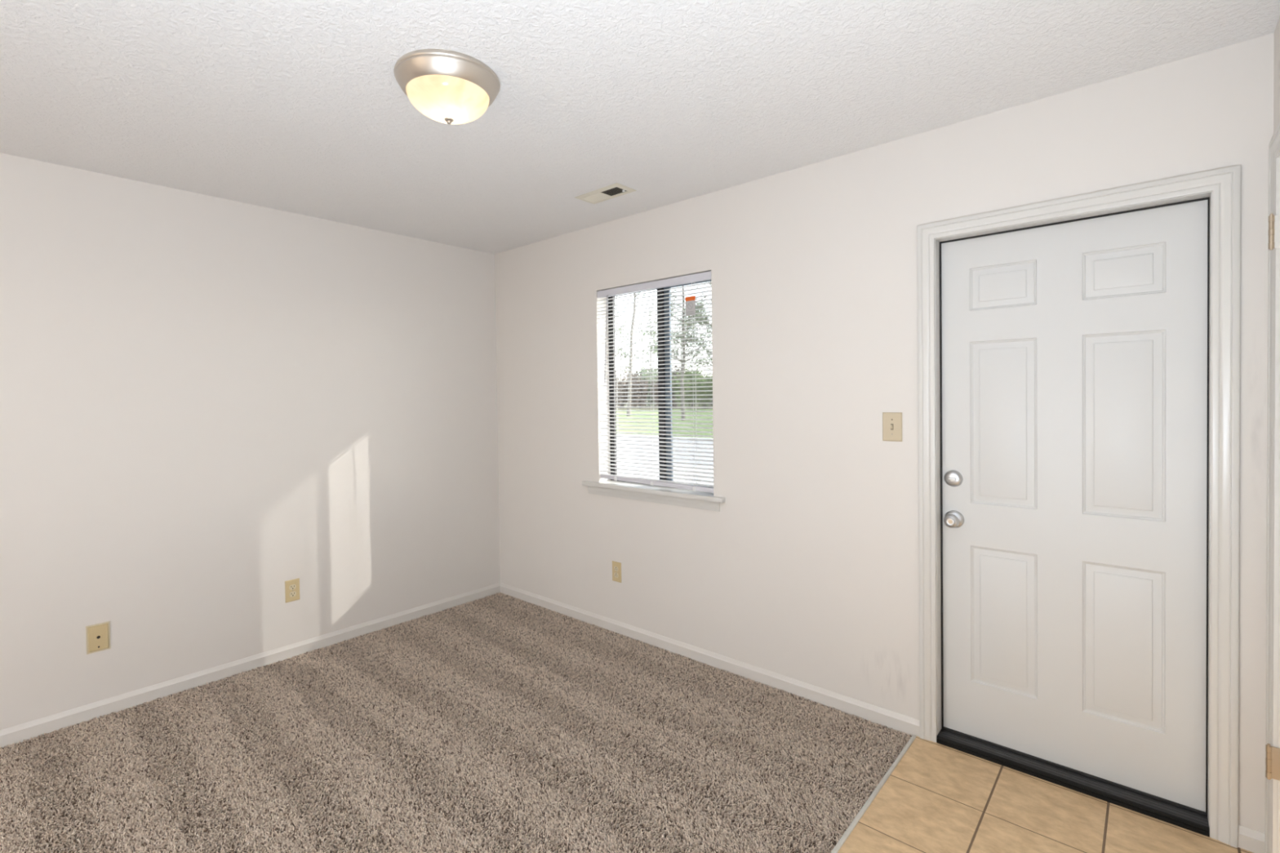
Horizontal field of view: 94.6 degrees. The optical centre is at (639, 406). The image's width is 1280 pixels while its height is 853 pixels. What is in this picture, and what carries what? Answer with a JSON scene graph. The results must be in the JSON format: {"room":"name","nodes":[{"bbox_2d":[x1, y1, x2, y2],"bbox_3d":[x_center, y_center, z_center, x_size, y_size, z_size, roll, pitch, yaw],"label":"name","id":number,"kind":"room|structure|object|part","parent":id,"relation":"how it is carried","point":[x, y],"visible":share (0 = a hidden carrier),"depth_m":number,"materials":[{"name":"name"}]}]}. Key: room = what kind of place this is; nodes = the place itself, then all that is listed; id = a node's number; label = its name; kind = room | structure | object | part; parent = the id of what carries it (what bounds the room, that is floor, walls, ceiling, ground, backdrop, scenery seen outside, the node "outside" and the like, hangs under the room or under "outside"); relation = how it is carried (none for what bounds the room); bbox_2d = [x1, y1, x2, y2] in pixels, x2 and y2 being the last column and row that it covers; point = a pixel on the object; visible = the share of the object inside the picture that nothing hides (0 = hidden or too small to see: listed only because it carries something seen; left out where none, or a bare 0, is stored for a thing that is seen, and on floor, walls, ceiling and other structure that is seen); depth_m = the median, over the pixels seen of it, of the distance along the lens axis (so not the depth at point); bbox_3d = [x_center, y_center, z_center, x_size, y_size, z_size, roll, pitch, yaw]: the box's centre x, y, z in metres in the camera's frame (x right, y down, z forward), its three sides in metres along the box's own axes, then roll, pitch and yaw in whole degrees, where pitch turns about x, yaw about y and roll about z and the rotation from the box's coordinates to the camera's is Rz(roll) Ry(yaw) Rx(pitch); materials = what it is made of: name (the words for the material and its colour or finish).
{"room":"empty living room","nodes":[
{"label":"empty living room","id":0,"kind":"room"},
{"bbox_2d":[0,152,500,730],"bbox_3d":[-2.848,0.181,2.274,0.120,2.640,5.400,0,1,41],"label":"wall","id":1,"kind":"structure","parent":0,"point":[209,405],"depth_m":2.98,"materials":[{"name":"white paint"}]},
{"bbox_2d":[85,621,111,654],"bbox_3d":[-2.434,1.040,2.653,0.009,0.126,0.080,0,1,41],"label":"cable plate","id":2,"kind":"object","parent":1,"relation":"attached to","point":[97,636],"visible":1,"depth_m":2.65,"materials":[{"name":"beige plastic"}]},
{"bbox_2d":[0,582,500,747],"bbox_3d":[-2.749,1.373,2.289,0.012,0.073,5.300,0,1,41],"label":"baseboard","id":3,"kind":"structure","parent":1,"relation":"attached to","point":[33,729],"depth_m":2.98,"materials":[{"name":"white paint"}]},
{"bbox_2d":[284,577,299,603],"bbox_3d":[-1.914,1.013,3.252,0.007,0.119,0.072,0,1,41],"label":"electrical outlet","id":4,"kind":"object","parent":1,"relation":"attached to","point":[292,586],"visible":1,"depth_m":3.25,"materials":[{"name":"beige plastic"}]},
{"bbox_2d":[288,584,296,590],"bbox_3d":[-1.912,0.994,3.251,0.002,0.027,0.034,0,1,41],"label":"receptacle","id":5,"kind":"object","parent":4,"relation":"attached to","point":[291,587],"depth_m":3.25,"materials":[{"name":"beige plastic"}]},
{"bbox_2d":[289,591,296,597],"bbox_3d":[-1.912,1.033,3.252,0.002,0.027,0.034,0,1,41],"label":"receptacle","id":6,"kind":"object","parent":4,"relation":"attached to","point":[292,593],"depth_m":3.25,"materials":[{"name":"beige plastic"}]},
{"bbox_2d":[0,597,1253,852],"bbox_3d":[-1.034,1.444,0.732,4.645,0.080,5.400,0,1,41],"label":"floor","id":7,"kind":"structure","parent":0,"point":[938,798],"depth_m":1.97,"materials":[{"name":"beige tile"}]},
{"bbox_2d":[0,592,911,852],"bbox_3d":[-0.850,1.379,2.309,2.827,0.014,2.753,0,1,41],"label":"carpet","id":8,"kind":"object","parent":7,"relation":"on","point":[455,637],"visible":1,"depth_m":2.33,"materials":[{"name":"beige carpet"}]},
{"bbox_2d":[831,734,915,852],"bbox_3d":[-0.611,1.405,0.420,0.014,0.017,5.266,0,1,41],"label":"transition strip","id":9,"kind":"object","parent":7,"relation":"on","point":[868,802],"visible":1,"depth_m":2.03,"materials":[{"name":"grey plastic"}]},
{"bbox_2d":[936,728,1208,836],"bbox_3d":[1.530,1.331,2.157,0.786,0.028,0.140,0,1,41],"label":"threshold","id":10,"kind":"object","parent":7,"relation":"on","point":[1158,810],"visible":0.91,"depth_m":2.07,"materials":[{"name":"black rubber"}]},
{"bbox_2d":[0,0,1279,253],"bbox_3d":[-1.064,-1.087,0.784,4.765,0.100,5.550,0,1,41],"label":"ceiling","id":11,"kind":"structure","parent":0,"point":[300,107],"depth_m":1.96,"materials":[{"name":"white paint"}]},
{"bbox_2d":[393,48,499,124],"bbox_3d":[-0.618,-0.988,1.906,0.325,0.148,0.325,0,1,41],"label":"ceiling light","id":12,"kind":"object","parent":11,"relation":"attached to","point":[447,86],"visible":1,"depth_m":1.81,"materials":[{"name":"silver metal"}]},
{"bbox_3d":[-0.618,-0.967,1.907,0.256,0.079,0.256,0,1,41],"label":"lamp shade","id":13,"kind":"part","parent":12,"relation":"part of","materials":[{"name":"white glass"}]},
{"bbox_2d":[574,182,636,204],"bbox_3d":[-0.179,-1.082,3.017,0.304,0.012,0.144,0,1,41],"label":"ceiling vent","id":14,"kind":"object","parent":11,"relation":"in","point":[616,189],"visible":1,"depth_m":3.00,"materials":[{"name":"beige metal"}]},
{"bbox_2d":[494,32,1274,833],"bbox_3d":[0.469,0.123,3.066,4.085,2.640,0.150,0,1,41],"label":"wall","id":15,"kind":"structure","parent":0,"point":[806,571],"depth_m":2.68,"materials":[{"name":"paint"}]},
{"bbox_2d":[612,560,621,582],"bbox_3d":[-0.140,0.984,3.516,0.072,0.119,0.007,0,1,41],"label":"electrical outlet","id":16,"kind":"object","parent":15,"relation":"attached to","point":[616,566],"visible":1,"depth_m":3.51,"materials":[{"name":"beige plastic"}]},
{"bbox_2d":[582,280,724,511],"bbox_3d":[0.077,-0.084,3.378,1.028,1.242,0.176,0,1,41],"label":"window","id":17,"kind":"structure","parent":15,"relation":"in","point":[620,489],"depth_m":3.34,"materials":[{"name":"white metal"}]},
{"bbox_3d":[-0.014,-0.123,3.527,0.408,1.144,0.015,0,1,41],"label":"sash","id":18,"kind":"part","parent":17,"relation":"part of","materials":[{"name":"brown metal"}]},
{"bbox_3d":[0.070,0.477,3.370,1.028,0.033,0.130,0,1,41],"label":"sill","id":19,"kind":"part","parent":17,"relation":"part of","materials":[{"name":"white paint"}]},
{"bbox_2d":[597,271,713,493],"bbox_3d":[0.063,-0.125,3.322,0.828,1.147,0.049,0,1,41],"label":"window blind","id":20,"kind":"object","parent":17,"relation":"attached to","point":[691,301],"visible":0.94,"depth_m":3.29,"materials":[{"name":"white plastic"}]},
{"bbox_3d":[-0.142,-0.113,3.514,0.005,1.096,0.029,0,1,41],"label":"ladder cord","id":21,"kind":"part","parent":20,"relation":"part of","materials":[{"name":"white fabric"}]},
{"bbox_3d":[0.070,-0.113,3.329,0.005,1.096,0.029,0,1,41],"label":"ladder cord","id":22,"kind":"part","parent":20,"relation":"part of","materials":[{"name":"white fabric"}]},
{"bbox_3d":[0.077,0.429,3.339,0.826,0.037,0.025,0,1,41],"label":"rail","id":23,"kind":"part","parent":20,"relation":"part of","materials":[{"name":"white plastic"}]},
{"bbox_3d":[0.291,-0.112,3.136,0.005,1.096,0.029,0,1,41],"label":"ladder cord","id":24,"kind":"part","parent":20,"relation":"part of","materials":[{"name":"white fabric"}]},
{"bbox_3d":[0.294,-0.123,3.281,0.394,1.144,0.015,0,1,41],"label":"sash","id":25,"kind":"part","parent":17,"relation":"part of","materials":[{"name":"grey metal"}]},
{"bbox_2d":[499,582,919,737],"bbox_3d":[0.062,1.317,3.346,2.866,0.073,0.012,0,1,41],"label":"baseboard","id":26,"kind":"structure","parent":15,"relation":"attached to","point":[875,714],"depth_m":2.96,"materials":[{"name":"white paint"}]},
{"bbox_2d":[882,412,902,441],"bbox_3d":[1.046,0.084,2.452,0.078,0.120,0.016,0,1,41],"label":"light switch","id":27,"kind":"object","parent":15,"relation":"attached to","point":[891,421],"visible":1,"depth_m":2.45,"materials":[{"name":"beige plastic"}]},
{"bbox_2d":[939,196,1209,816],"bbox_3d":[1.514,0.330,2.138,0.806,2.006,0.110,0,1,41],"label":"door","id":28,"kind":"structure","parent":15,"relation":"in","point":[1074,353],"depth_m":2.10,"materials":[{"name":"white paint"}]},
{"bbox_3d":[1.256,0.453,2.364,0.071,0.071,0.026,0,1,41],"label":"knob","id":29,"kind":"part","parent":28,"relation":"part of","materials":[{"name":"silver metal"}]},
{"bbox_2d":[916,164,1240,848],"bbox_3d":[1.492,0.309,2.112,0.914,2.072,0.082,0,1,41],"label":"door frame","id":30,"kind":"structure","parent":15,"relation":"attached to","point":[1222,185],"depth_m":1.83,"materials":[{"name":"white paint"}]},
{"bbox_2d":[1238,825,1265,852],"bbox_3d":[1.856,1.320,1.786,0.069,0.073,0.012,0,1,41],"label":"baseboard","id":31,"kind":"structure","parent":15,"relation":"attached to","point":[1250,840],"depth_m":1.79,"materials":[{"name":"white paint"}]},
{"bbox_2d":[1273,16,1279,133],"bbox_3d":[0.140,0.186,-0.325,0.110,2.640,5.400,0,1,41],"label":"wall","id":32,"kind":"structure","parent":0,"point":[1277,33],"depth_m":1.68,"materials":[{"name":"white paint"}]},
{"bbox_2d":[1265,121,1279,852],"bbox_3d":[1.557,0.309,1.323,0.135,2.100,0.889,0,1,41],"label":"door frame","id":33,"kind":"structure","parent":32,"relation":"attached to","point":[1272,746],"depth_m":1.65,"materials":[{"name":"white paint"}]},
{"label":"outside","id":34,"kind":"structure","parent":0,"visible":0},
{"bbox_2d":[616,404,658,409],"bbox_3d":[18.907,0.323,50.040,150.000,0.806,28.800,0,1,41],"label":"embankment","id":35,"kind":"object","parent":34,"point":[616,404],"depth_m":50.22,"materials":[{"name":"green plant"}]},
{"bbox_2d":[615,375,627,408],"bbox_3d":[-1.632,-1.325,52.474,1.625,3.282,1.531,0,1,41],"label":"shrub","id":36,"kind":"object","parent":35,"relation":"on","point":[624,379],"visible":0.59,"depth_m":52.21,"materials":[{"name":"green plant"}]},
{"bbox_2d":[615,324,638,381],"bbox_3d":[-2.331,-5.111,70.561,4.417,10.130,4.180,0,1,41],"label":"tree","id":37,"kind":"object","parent":35,"relation":"on","point":[622,339],"visible":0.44,"depth_m":70.07,"materials":[{"name":"green plant"}]},
{"bbox_2d":[624,367,638,406],"bbox_3d":[-0.758,-1.814,57.557,1.403,4.067,1.889,0,1,41],"label":"shrub","id":38,"kind":"object","parent":35,"relation":"on","point":[633,375],"visible":0.14,"depth_m":57.44,"materials":[{"name":"green plant"}]},
{"bbox_2d":[631,373,648,406],"bbox_3d":[-0.061,-1.324,52.337,1.694,3.248,1.454,0,1,41],"label":"shrub","id":39,"kind":"object","parent":35,"relation":"on","point":[637,379],"visible":0.65,"depth_m":52.03,"materials":[{"name":"green plant"}]},
{"bbox_2d":[625,366,657,403],"bbox_3d":[23.248,-2.711,59.627,88.513,5.202,5.094,0,1,41],"label":"woodland","id":40,"kind":"object","parent":35,"relation":"on","point":[644,366],"visible":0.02,"depth_m":77.86,"materials":[{"name":"green plant"}]},
{"bbox_2d":[632,307,657,379],"bbox_3d":[0.918,-5.223,63.485,4.624,10.504,3.637,-1,1,9],"label":"tree","id":41,"kind":"object","parent":35,"relation":"on","point":[649,313],"visible":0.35,"depth_m":63.16,"materials":[{"name":"green plant"}]},
{"bbox_2d":[640,368,657,406],"bbox_3d":[0.918,-1.746,56.257,2.167,3.923,2.042,0,1,41],"label":"shrub","id":42,"kind":"object","parent":35,"relation":"on","point":[650,375],"visible":0.29,"depth_m":55.85,"materials":[{"name":"green plant"}]},
{"bbox_2d":[651,369,658,408],"bbox_3d":[1.722,-1.454,49.567,1.770,3.555,1.631,-1,1,13],"label":"shrub","id":43,"kind":"object","parent":35,"relation":"on","point":[655,382],"visible":0.21,"depth_m":49.31,"materials":[{"name":"green plant"}]},
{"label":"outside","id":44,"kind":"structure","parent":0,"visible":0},
{"bbox_3d":[13.923,0.763,44.313,210.000,0.100,160.000,0,1,41],"label":"ground","id":45,"kind":"structure","parent":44,"visible":0},
{"bbox_2d":[616,434,658,439],"bbox_3d":[-2.632,1.207,25.285,90.000,0.180,0.350,0,1,41],"label":"kerb","id":46,"kind":"object","parent":45,"relation":"on","point":[616,434],"depth_m":22.96,"materials":[{"name":"concrete"}]},
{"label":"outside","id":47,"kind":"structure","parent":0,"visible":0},
{"bbox_2d":[616,409,658,435],"bbox_3d":[3.450,0.660,32.275,90.000,0.594,18.200,0,1,41],"label":"lawn","id":48,"kind":"structure","parent":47,"point":[618,412],"depth_m":31.41,"materials":[{"name":"green plant"}]},
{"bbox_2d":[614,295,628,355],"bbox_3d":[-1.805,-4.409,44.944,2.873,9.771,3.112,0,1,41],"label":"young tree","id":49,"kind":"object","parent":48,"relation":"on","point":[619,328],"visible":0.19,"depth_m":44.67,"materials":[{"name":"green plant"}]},
{"bbox_2d":[624,292,649,416],"bbox_3d":[0.055,-5.275,36.689,2.364,12.011,2.690,-1,1,-25],"label":"leaning tree","id":50,"kind":"object","parent":48,"relation":"on","point":[634,296],"visible":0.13,"depth_m":36.95,"materials":[{"name":"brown plant"}]},
{"bbox_2d":[639,321,657,383],"bbox_3d":[1.202,-2.639,40.577,2.630,6.344,2.637,0,1,41],"label":"leafy tree","id":51,"kind":"object","parent":48,"relation":"on","point":[653,331],"visible":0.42,"depth_m":40.15,"materials":[{"name":"green plant"}]},
{"bbox_2d":[646,297,657,363],"bbox_3d":[2.169,-4.139,30.918,3.693,10.006,3.799,-1,1,-27],"label":"dense tree","id":52,"kind":"object","parent":48,"relation":"on","point":[653,297],"visible":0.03,"depth_m":30.95,"materials":[{"name":"green plant"}]},
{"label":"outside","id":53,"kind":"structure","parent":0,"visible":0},
{"bbox_2d":[616,436,658,463],"bbox_3d":[-4.879,1.333,22.703,90.000,0.100,6.500,0,1,41],"label":"road","id":54,"kind":"structure","parent":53,"point":[617,437],"depth_m":17.96,"materials":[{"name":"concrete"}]},
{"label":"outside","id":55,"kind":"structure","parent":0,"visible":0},
{"bbox_2d":[617,459,659,483],"bbox_3d":[-9.408,1.424,17.498,90.000,0.100,7.100,0,1,41],"label":"walkway","id":56,"kind":"structure","parent":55,"point":[620,463],"depth_m":12.46,"materials":[{"name":"concrete"}]}
]}

